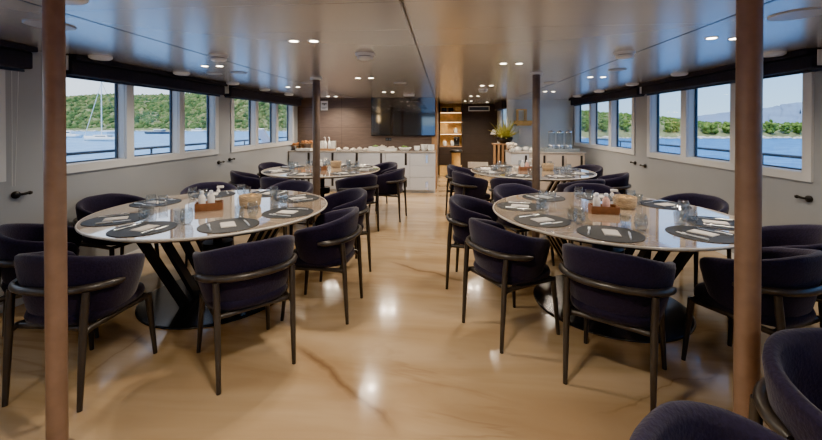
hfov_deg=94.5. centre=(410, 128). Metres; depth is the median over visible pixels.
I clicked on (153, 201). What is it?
napkin
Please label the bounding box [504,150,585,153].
countertop
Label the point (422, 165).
base cabinet
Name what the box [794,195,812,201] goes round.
door handle
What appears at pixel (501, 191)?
dining chair
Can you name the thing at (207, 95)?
window
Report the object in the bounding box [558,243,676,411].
dining chair
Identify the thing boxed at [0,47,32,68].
shade
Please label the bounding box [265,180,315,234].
dining chair
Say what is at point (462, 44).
ceiling
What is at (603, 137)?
rocks
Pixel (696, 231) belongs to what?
napkin
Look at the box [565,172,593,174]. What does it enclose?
placemat
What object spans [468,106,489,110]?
air vent
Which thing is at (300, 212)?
placemat
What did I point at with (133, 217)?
placemat
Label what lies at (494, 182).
dining chair
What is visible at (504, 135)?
potted fern
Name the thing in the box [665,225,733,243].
placemat
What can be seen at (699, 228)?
knife
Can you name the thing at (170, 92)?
window
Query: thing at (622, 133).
hill
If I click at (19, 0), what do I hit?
trim
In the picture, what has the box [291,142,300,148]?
stand
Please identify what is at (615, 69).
ceiling speaker
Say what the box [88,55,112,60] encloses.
ceiling vent
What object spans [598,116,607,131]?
tree
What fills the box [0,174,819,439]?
floor
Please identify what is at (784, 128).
tree
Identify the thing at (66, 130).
rocks
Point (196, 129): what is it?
motorboat
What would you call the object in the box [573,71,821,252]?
wall
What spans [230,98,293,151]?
trim
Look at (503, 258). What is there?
dining chair
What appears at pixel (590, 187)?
dining chair
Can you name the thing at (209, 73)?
ceiling speaker
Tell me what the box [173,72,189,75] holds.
ceiling vent
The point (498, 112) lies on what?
wall
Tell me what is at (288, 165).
placemat
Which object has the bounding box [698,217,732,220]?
knife
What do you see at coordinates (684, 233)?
fork
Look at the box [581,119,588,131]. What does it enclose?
tree
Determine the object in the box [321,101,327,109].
wall sign
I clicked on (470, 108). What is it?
grille
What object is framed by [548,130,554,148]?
dispenser
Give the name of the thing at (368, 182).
dining chair
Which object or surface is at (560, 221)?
knife
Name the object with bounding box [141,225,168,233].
knife
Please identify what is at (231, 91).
roller blind
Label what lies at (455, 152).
bar stool
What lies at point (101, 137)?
sailboat
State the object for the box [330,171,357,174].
placemat
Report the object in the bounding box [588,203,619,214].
box
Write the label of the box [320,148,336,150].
tray
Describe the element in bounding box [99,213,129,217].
fork
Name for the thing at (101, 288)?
dining chair
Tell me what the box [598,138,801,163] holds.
deck railing
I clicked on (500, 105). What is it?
roller blind
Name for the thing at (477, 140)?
wall
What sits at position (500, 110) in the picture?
window
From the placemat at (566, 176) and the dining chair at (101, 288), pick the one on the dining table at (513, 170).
the placemat at (566, 176)
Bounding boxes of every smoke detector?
[208,54,228,61]
[355,52,374,60]
[478,89,487,92]
[613,50,635,58]
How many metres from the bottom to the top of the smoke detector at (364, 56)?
0.054 m
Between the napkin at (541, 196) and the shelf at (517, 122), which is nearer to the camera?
the napkin at (541, 196)
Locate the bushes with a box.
[581,110,793,129]
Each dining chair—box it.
[0,223,98,337]
[2,251,157,412]
[73,193,159,255]
[180,181,237,266]
[192,235,297,394]
[228,170,260,189]
[257,162,287,177]
[258,177,308,234]
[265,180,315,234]
[280,207,362,324]
[312,188,370,281]
[335,174,378,230]
[368,167,406,221]
[372,161,400,211]
[445,164,474,214]
[445,194,497,288]
[449,171,490,211]
[462,218,559,353]
[489,177,531,235]
[491,183,554,265]
[557,179,604,244]
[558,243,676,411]
[563,183,619,243]
[572,164,602,181]
[597,172,630,194]
[629,400,787,439]
[647,193,730,295]
[681,247,821,360]
[728,224,821,327]
[748,328,821,439]
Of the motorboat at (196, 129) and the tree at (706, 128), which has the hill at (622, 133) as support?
the tree at (706, 128)
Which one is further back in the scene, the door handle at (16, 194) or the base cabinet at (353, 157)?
the base cabinet at (353, 157)
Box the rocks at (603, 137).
[581,136,801,138]
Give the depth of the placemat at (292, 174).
5.48 m
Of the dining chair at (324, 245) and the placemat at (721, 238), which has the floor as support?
the dining chair at (324, 245)
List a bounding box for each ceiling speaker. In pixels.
[22,19,76,30]
[205,72,221,74]
[230,71,246,73]
[608,68,626,70]
[767,7,821,20]
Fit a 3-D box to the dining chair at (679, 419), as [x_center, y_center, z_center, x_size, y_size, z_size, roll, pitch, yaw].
[0.688,1.064,0.682,0.597,0.800,0.559,0,1,-37]
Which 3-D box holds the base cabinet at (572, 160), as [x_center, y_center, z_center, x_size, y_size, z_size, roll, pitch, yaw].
[3.467,0.965,8.294,0.376,0.865,0.732,0,1,5]
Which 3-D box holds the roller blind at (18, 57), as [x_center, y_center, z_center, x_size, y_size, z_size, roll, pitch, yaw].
[-3.210,-0.084,1.734,0.176,1.118,2.716,0,1,5]
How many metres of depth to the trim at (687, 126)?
4.18 m
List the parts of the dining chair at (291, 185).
backrest, leg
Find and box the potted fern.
[488,120,522,143]
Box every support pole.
[42,0,73,439]
[310,78,321,218]
[530,72,542,237]
[733,0,763,417]
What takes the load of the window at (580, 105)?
in the wall at (661, 178)
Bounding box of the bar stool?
[449,149,462,165]
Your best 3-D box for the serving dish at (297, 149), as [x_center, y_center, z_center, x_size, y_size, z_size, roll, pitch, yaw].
[-2.376,0.475,8.522,0.320,0.050,0.224,0,1,5]
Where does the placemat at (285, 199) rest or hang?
on the dining table at (175, 303)
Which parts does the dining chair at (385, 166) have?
backrest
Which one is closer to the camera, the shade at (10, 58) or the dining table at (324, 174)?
the shade at (10, 58)
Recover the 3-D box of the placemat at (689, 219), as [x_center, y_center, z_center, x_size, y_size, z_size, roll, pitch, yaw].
[2.230,0.691,2.782,0.406,0.004,0.406,0,1,31]
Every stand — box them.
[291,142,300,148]
[300,140,312,147]
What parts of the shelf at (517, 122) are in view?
frame, drawer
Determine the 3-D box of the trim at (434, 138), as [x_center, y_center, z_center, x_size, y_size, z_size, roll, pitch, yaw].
[0.542,0.343,8.784,0.120,2.100,0.150,0,1,5]
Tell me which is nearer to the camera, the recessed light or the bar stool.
the recessed light
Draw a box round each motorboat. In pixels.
[66,131,83,137]
[144,129,168,133]
[191,128,205,131]
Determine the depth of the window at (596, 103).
8.14 m
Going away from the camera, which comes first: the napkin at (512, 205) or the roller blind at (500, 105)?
the napkin at (512, 205)
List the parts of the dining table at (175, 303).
leg, leg, leg, leg, plate, leg, leg, leg, leg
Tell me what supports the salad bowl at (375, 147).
on the countertop at (342, 150)
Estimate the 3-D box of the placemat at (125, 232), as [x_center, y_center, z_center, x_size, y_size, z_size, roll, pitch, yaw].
[-1.848,0.692,2.624,0.406,0.004,0.406,0,1,14]
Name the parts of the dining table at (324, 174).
plate, post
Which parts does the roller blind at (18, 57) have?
cord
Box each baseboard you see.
[0,243,160,312]
[717,250,733,258]
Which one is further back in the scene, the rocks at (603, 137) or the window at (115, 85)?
the rocks at (603, 137)
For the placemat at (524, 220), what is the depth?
2.84 m
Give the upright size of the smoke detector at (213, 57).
0.054 m
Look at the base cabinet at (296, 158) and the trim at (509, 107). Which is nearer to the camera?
the base cabinet at (296, 158)
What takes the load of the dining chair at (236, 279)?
on the floor
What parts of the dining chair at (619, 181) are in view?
rail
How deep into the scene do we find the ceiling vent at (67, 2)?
1.87 m
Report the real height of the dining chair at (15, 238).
0.800 m
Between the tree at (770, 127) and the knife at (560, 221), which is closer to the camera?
the knife at (560, 221)
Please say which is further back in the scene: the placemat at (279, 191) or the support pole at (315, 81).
the support pole at (315, 81)
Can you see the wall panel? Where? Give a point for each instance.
(525, 137)
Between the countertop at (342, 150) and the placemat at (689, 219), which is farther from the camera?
the countertop at (342, 150)
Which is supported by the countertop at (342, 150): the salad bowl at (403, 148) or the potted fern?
the salad bowl at (403, 148)
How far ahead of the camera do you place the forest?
266.25 m
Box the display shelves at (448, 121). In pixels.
[439,103,462,174]
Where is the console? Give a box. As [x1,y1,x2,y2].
[492,143,508,164]
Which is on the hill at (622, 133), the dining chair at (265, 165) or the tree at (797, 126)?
the tree at (797, 126)
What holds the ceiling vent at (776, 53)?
in the ceiling
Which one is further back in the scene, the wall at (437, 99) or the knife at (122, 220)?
the wall at (437, 99)
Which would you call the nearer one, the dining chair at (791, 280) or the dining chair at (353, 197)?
the dining chair at (791, 280)
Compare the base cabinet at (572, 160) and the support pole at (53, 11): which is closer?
the support pole at (53, 11)
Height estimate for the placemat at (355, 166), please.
0.004 m
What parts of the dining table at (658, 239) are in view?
leg, leg, leg, leg, plate, leg, leg, leg, leg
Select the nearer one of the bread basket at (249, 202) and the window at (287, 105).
the bread basket at (249, 202)
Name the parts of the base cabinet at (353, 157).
door, handle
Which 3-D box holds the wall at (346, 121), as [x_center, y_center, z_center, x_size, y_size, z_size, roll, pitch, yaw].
[-1.151,0.342,8.936,3.280,2.100,0.100,0,1,5]
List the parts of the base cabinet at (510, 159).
door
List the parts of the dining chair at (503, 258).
leg, rail, leg, backrest, seat, seat frame, leg, leg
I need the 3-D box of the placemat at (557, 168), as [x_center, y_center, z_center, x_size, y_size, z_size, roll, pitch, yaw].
[2.538,0.661,6.211,0.406,0.004,0.406,0,1,-21]
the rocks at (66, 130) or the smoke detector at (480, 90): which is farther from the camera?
the rocks at (66, 130)
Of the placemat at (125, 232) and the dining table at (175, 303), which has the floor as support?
the dining table at (175, 303)
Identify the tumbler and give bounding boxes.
[619,213,630,228]
[673,211,685,224]
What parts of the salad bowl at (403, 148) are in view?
dish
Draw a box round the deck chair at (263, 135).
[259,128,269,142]
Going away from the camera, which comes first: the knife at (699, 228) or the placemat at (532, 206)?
the knife at (699, 228)
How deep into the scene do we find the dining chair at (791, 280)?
2.00 m
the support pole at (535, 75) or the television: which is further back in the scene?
the television
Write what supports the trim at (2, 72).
attached to the wall at (163, 178)
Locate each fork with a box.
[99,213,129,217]
[113,223,140,230]
[676,231,708,239]
[705,224,733,227]
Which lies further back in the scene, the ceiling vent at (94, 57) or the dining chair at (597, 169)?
the dining chair at (597, 169)
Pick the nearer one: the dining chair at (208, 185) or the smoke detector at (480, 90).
the dining chair at (208, 185)
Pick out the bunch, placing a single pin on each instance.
(510, 147)
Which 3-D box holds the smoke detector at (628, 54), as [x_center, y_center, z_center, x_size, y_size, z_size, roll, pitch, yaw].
[1.851,-0.632,3.297,0.170,0.054,0.170,0,1,5]
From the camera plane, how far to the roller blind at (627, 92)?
6.95 m
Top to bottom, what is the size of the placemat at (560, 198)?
0.004 m
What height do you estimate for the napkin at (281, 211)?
0.007 m
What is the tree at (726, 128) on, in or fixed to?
on the hill at (622, 133)
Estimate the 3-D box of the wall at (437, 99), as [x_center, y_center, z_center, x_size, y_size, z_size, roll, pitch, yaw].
[0.676,0.331,10.218,0.100,2.100,2.730,0,1,5]
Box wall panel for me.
[519,128,531,144]
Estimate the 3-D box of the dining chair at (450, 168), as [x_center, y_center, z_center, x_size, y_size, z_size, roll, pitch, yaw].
[0.854,1.015,6.321,0.559,0.800,0.597,0,1,16]
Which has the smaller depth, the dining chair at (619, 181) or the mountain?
the dining chair at (619, 181)
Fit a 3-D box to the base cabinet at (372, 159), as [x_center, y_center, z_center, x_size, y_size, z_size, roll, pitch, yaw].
[-0.805,0.961,8.559,0.538,0.869,0.582,0,1,5]
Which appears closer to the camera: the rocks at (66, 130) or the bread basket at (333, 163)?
the bread basket at (333, 163)
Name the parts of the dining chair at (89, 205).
seat, seat frame, backrest, leg, leg, leg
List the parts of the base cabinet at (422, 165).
drawer, drawer, drawer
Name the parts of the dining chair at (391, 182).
seat frame, seat, backrest, rail, leg, leg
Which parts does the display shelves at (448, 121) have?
panel, panel, shelf, drawer, panel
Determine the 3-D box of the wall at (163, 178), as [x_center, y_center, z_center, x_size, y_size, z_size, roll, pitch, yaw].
[-3.262,0.393,3.123,0.120,2.100,12.050,0,1,5]
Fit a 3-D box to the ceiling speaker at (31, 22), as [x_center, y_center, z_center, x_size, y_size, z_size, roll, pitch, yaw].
[-2.268,-0.647,2.388,0.250,0.008,0.250,0,1,5]
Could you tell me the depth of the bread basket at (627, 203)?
3.22 m
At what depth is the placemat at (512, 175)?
5.27 m
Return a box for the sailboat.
[84,82,114,140]
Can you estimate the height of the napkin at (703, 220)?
0.007 m
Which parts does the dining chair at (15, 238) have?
leg, seat, rail, seat frame, backrest, leg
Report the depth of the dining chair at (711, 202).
3.62 m
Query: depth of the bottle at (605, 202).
3.07 m
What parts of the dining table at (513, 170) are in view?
leg, leg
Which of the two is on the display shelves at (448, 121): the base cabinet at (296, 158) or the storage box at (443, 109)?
the storage box at (443, 109)
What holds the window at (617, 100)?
in the wall at (661, 178)
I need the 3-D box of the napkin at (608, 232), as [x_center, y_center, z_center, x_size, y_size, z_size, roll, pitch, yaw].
[1.322,0.687,2.507,0.096,0.007,0.150,0,1,19]
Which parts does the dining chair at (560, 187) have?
backrest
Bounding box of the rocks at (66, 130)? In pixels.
[66,130,284,131]
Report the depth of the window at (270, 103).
7.81 m
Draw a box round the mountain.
[679,102,801,122]
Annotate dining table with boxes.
[74,190,326,329]
[261,163,379,224]
[471,165,596,192]
[493,192,733,342]
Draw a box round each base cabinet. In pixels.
[289,152,312,183]
[320,152,336,190]
[337,152,360,179]
[361,153,384,165]
[385,153,409,191]
[410,153,435,192]
[505,152,528,164]
[529,154,546,192]
[547,154,565,191]
[566,154,584,182]
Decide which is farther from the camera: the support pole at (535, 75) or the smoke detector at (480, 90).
the smoke detector at (480, 90)
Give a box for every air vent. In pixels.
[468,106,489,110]
[468,162,487,167]
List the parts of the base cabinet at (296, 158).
door, handle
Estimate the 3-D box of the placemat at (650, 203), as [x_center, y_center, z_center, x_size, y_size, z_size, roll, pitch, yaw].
[2.271,0.685,3.413,0.406,0.004,0.406,0,1,-23]
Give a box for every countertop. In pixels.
[288,149,435,152]
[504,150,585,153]
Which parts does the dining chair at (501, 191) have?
seat, seat frame, backrest, leg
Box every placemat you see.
[80,213,147,226]
[106,221,177,236]
[129,198,181,206]
[191,191,235,197]
[197,218,259,232]
[251,190,288,196]
[261,207,313,218]
[264,170,290,172]
[276,195,318,202]
[281,165,303,167]
[287,173,312,175]
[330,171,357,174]
[350,165,372,167]
[352,168,376,170]
[473,167,497,170]
[479,171,504,173]
[490,165,512,167]
[497,201,543,210]
[505,174,531,177]
[514,214,570,226]
[522,193,565,200]
[544,174,574,178]
[554,167,579,169]
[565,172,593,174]
[576,193,612,200]
[576,225,645,242]
[638,200,691,209]
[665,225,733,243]
[682,216,733,229]
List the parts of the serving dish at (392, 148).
dish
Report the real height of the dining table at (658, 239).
0.752 m
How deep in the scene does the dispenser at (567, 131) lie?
8.23 m
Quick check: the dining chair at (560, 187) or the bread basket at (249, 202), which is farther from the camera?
the dining chair at (560, 187)
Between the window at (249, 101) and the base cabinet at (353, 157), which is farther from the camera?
the base cabinet at (353, 157)
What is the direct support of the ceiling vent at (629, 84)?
in the ceiling
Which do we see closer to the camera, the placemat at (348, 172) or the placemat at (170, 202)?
the placemat at (170, 202)
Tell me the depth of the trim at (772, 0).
2.73 m
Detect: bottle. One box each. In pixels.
[198,191,205,203]
[207,190,214,202]
[593,193,599,205]
[602,193,609,206]
[610,189,617,195]
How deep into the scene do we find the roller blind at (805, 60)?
4.01 m
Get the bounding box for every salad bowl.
[369,145,379,150]
[399,145,410,150]
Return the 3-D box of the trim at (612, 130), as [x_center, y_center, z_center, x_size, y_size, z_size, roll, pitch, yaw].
[3.896,-0.125,7.766,0.122,1.105,2.920,0,1,5]
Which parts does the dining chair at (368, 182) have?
backrest, rail, leg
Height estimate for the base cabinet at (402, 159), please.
0.869 m
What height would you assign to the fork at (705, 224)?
0.017 m
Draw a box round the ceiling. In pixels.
[0,0,821,103]
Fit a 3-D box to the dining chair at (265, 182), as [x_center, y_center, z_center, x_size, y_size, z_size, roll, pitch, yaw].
[-1.728,1.026,5.118,0.597,0.800,0.559,0,1,17]
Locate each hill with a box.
[66,98,286,130]
[581,113,801,137]
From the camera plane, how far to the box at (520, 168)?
5.94 m
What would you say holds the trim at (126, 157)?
attached to the wall at (163, 178)
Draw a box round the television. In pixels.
[371,97,435,135]
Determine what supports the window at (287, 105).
in the wall at (163, 178)
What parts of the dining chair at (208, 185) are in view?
leg, backrest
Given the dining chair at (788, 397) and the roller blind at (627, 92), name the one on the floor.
the dining chair at (788, 397)
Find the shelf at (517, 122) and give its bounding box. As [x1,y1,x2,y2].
[514,109,531,125]
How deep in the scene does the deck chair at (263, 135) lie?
9.49 m
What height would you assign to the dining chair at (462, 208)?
0.800 m
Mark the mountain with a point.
(790, 112)
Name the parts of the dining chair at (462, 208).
leg, rail, leg, seat, seat frame, backrest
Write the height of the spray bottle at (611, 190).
0.183 m
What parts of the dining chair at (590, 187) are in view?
backrest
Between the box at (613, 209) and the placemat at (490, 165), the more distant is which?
the placemat at (490, 165)
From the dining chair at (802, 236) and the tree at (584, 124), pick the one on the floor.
the dining chair at (802, 236)
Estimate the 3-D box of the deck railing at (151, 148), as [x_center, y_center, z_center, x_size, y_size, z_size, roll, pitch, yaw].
[-4.351,0.877,4.802,0.044,1.142,15.200,0,1,5]
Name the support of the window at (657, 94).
in the wall at (661, 178)
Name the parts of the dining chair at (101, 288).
leg, rail, backrest, leg, seat frame, seat, leg, leg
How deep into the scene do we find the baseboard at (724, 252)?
4.28 m
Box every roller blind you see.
[0,40,37,185]
[66,55,227,96]
[224,85,302,106]
[494,100,506,110]
[569,85,644,105]
[638,49,821,95]
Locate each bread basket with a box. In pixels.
[238,193,261,207]
[330,161,341,166]
[542,163,553,169]
[612,194,636,209]
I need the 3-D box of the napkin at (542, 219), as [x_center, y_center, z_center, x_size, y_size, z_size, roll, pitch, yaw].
[0.987,0.684,2.853,0.150,0.007,0.096,0,1,-20]
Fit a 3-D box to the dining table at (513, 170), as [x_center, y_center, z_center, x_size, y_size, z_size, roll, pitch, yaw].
[1.883,1.042,5.969,1.864,0.752,1.864,0,1,-6]
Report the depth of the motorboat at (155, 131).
168.70 m
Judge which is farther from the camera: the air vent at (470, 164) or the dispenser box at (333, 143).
the air vent at (470, 164)
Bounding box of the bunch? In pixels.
[506,142,516,151]
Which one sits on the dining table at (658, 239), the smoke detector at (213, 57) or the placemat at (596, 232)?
the placemat at (596, 232)
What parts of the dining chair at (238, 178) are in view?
rail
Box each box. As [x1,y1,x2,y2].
[194,200,223,211]
[331,141,335,147]
[441,107,446,111]
[518,166,531,170]
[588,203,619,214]
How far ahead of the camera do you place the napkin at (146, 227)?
2.60 m
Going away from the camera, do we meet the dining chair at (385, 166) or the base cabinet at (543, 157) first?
the dining chair at (385, 166)
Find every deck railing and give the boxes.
[67,136,286,155]
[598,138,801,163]
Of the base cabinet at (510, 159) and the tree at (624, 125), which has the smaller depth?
the base cabinet at (510, 159)
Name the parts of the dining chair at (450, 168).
leg, backrest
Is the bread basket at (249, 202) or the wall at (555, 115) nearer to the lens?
the bread basket at (249, 202)
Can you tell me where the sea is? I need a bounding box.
[66,131,801,168]
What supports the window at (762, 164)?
in the wall at (661, 178)
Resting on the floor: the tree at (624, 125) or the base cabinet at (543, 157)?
the base cabinet at (543, 157)
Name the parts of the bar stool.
seat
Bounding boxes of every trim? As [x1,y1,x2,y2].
[0,69,5,181]
[19,0,350,97]
[67,84,218,173]
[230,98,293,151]
[400,0,433,94]
[432,97,436,188]
[506,100,512,145]
[519,0,774,96]
[574,97,635,154]
[647,72,814,181]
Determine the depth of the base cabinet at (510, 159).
8.04 m
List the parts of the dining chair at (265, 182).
backrest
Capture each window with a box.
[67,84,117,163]
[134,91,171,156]
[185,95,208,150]
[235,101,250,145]
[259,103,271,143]
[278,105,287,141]
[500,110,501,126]
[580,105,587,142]
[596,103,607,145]
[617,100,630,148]
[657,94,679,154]
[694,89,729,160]
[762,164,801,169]
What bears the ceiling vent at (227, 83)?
in the ceiling
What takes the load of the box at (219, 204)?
on the dining table at (175, 303)
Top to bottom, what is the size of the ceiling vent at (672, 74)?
0.028 m
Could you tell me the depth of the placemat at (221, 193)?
3.90 m
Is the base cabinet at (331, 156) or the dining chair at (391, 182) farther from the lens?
the base cabinet at (331, 156)
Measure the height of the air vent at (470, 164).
0.174 m
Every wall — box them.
[0,51,297,304]
[298,98,431,149]
[437,99,438,183]
[463,104,496,173]
[497,110,502,142]
[513,100,572,149]
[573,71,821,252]
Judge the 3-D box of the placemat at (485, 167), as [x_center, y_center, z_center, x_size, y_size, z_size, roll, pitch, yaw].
[1.217,0.661,6.183,0.406,0.004,0.406,0,1,18]
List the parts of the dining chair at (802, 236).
backrest, leg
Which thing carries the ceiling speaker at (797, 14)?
attached to the ceiling
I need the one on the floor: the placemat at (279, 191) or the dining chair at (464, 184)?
the dining chair at (464, 184)
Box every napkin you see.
[102,216,128,221]
[129,225,159,231]
[144,200,164,203]
[220,221,235,227]
[277,210,297,213]
[289,196,305,199]
[511,204,528,207]
[531,217,554,221]
[535,195,552,198]
[602,229,621,236]
[656,203,674,205]
[687,229,718,236]
[702,219,729,224]
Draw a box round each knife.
[95,220,127,224]
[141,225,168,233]
[540,221,560,224]
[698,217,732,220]
[699,228,732,235]
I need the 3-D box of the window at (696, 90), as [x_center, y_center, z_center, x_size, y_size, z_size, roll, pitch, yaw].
[3.669,-0.108,4.569,0.024,0.964,0.748,0,1,5]
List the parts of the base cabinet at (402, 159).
door, door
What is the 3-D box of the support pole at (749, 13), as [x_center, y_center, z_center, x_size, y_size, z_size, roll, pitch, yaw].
[1.288,0.408,1.454,0.139,2.099,0.139,0,1,5]
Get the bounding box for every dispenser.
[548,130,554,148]
[556,130,562,148]
[565,130,571,148]
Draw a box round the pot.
[496,137,512,143]
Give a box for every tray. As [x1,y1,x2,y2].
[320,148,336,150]
[540,148,579,151]
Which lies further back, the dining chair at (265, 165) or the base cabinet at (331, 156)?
the base cabinet at (331, 156)
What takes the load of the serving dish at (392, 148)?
on the countertop at (342, 150)
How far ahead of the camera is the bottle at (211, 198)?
3.21 m
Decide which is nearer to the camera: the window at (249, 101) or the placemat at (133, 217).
the placemat at (133, 217)
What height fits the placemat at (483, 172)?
0.004 m
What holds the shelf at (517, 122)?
attached to the wall at (555, 115)
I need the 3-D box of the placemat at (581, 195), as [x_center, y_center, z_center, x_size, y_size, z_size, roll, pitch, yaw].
[1.870,0.682,3.794,0.406,0.004,0.406,0,1,20]
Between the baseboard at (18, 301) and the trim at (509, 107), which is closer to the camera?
the baseboard at (18, 301)
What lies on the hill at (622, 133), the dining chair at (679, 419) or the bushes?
the bushes
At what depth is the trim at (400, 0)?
2.58 m
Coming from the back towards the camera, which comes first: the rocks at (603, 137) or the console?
the rocks at (603, 137)
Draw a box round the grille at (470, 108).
[469,107,488,109]
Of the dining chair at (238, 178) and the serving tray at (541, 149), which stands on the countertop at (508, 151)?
the serving tray at (541, 149)
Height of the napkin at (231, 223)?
0.007 m
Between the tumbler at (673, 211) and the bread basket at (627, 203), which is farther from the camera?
the bread basket at (627, 203)
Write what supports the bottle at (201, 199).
in the box at (219, 204)
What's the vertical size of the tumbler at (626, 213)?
0.094 m
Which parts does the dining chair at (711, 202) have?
backrest, leg, leg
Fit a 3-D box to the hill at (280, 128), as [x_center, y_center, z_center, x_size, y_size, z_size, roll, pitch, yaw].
[-331.232,-20.078,292.625,629.700,42.988,127.457,0,1,5]
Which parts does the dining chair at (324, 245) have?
leg, leg, seat, seat frame, backrest, rail, leg, leg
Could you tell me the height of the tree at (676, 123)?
5.063 m
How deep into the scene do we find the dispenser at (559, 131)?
8.24 m
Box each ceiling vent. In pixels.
[65,0,88,4]
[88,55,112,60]
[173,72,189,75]
[226,82,238,84]
[626,83,638,85]
[671,73,687,75]
[763,51,786,57]
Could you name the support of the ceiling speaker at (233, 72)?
attached to the ceiling
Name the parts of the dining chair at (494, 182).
backrest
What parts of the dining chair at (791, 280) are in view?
leg, leg, seat, seat frame, backrest, rail, leg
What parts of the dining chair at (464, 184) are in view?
leg, rail, backrest, seat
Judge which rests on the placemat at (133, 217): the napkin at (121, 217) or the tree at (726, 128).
the napkin at (121, 217)
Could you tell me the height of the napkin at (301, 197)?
0.007 m
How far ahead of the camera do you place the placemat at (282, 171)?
5.83 m
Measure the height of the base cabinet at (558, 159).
0.865 m
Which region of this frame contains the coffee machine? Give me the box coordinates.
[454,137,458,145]
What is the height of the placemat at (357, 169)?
0.004 m
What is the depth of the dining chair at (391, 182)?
5.75 m
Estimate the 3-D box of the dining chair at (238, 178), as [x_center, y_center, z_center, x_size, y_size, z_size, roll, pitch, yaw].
[-2.409,1.021,5.651,0.559,0.800,0.597,0,1,-27]
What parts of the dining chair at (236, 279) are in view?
leg, leg, backrest, seat, seat frame, rail, leg, leg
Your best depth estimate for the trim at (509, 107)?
9.40 m
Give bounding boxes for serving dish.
[296,148,312,150]
[385,146,396,150]
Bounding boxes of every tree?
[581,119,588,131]
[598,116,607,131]
[619,119,630,131]
[663,122,672,132]
[672,121,679,132]
[701,123,718,133]
[722,122,729,133]
[763,119,778,133]
[779,124,791,133]
[791,122,801,134]
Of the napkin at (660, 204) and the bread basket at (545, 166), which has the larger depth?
the bread basket at (545, 166)
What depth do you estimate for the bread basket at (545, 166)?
6.00 m
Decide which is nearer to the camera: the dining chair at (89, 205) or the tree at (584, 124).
the dining chair at (89, 205)
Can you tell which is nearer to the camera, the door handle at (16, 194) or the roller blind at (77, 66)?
the door handle at (16, 194)
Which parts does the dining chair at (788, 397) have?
leg, rail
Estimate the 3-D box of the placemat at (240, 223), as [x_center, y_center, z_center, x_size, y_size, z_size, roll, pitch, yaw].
[-1.300,0.692,2.716,0.406,0.004,0.406,0,1,-33]
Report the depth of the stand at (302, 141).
8.67 m
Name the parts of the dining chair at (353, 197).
leg, backrest, leg, rail, leg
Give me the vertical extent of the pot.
0.150 m
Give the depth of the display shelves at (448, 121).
11.21 m
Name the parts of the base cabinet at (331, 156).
door, door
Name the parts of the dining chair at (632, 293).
leg, leg, seat frame, seat, rail, backrest, leg, leg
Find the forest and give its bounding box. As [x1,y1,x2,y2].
[66,93,286,128]
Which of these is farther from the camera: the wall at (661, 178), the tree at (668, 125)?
the tree at (668, 125)
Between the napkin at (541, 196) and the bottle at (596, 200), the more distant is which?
the napkin at (541, 196)
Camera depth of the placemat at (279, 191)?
4.02 m
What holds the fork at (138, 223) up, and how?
on the placemat at (125, 232)

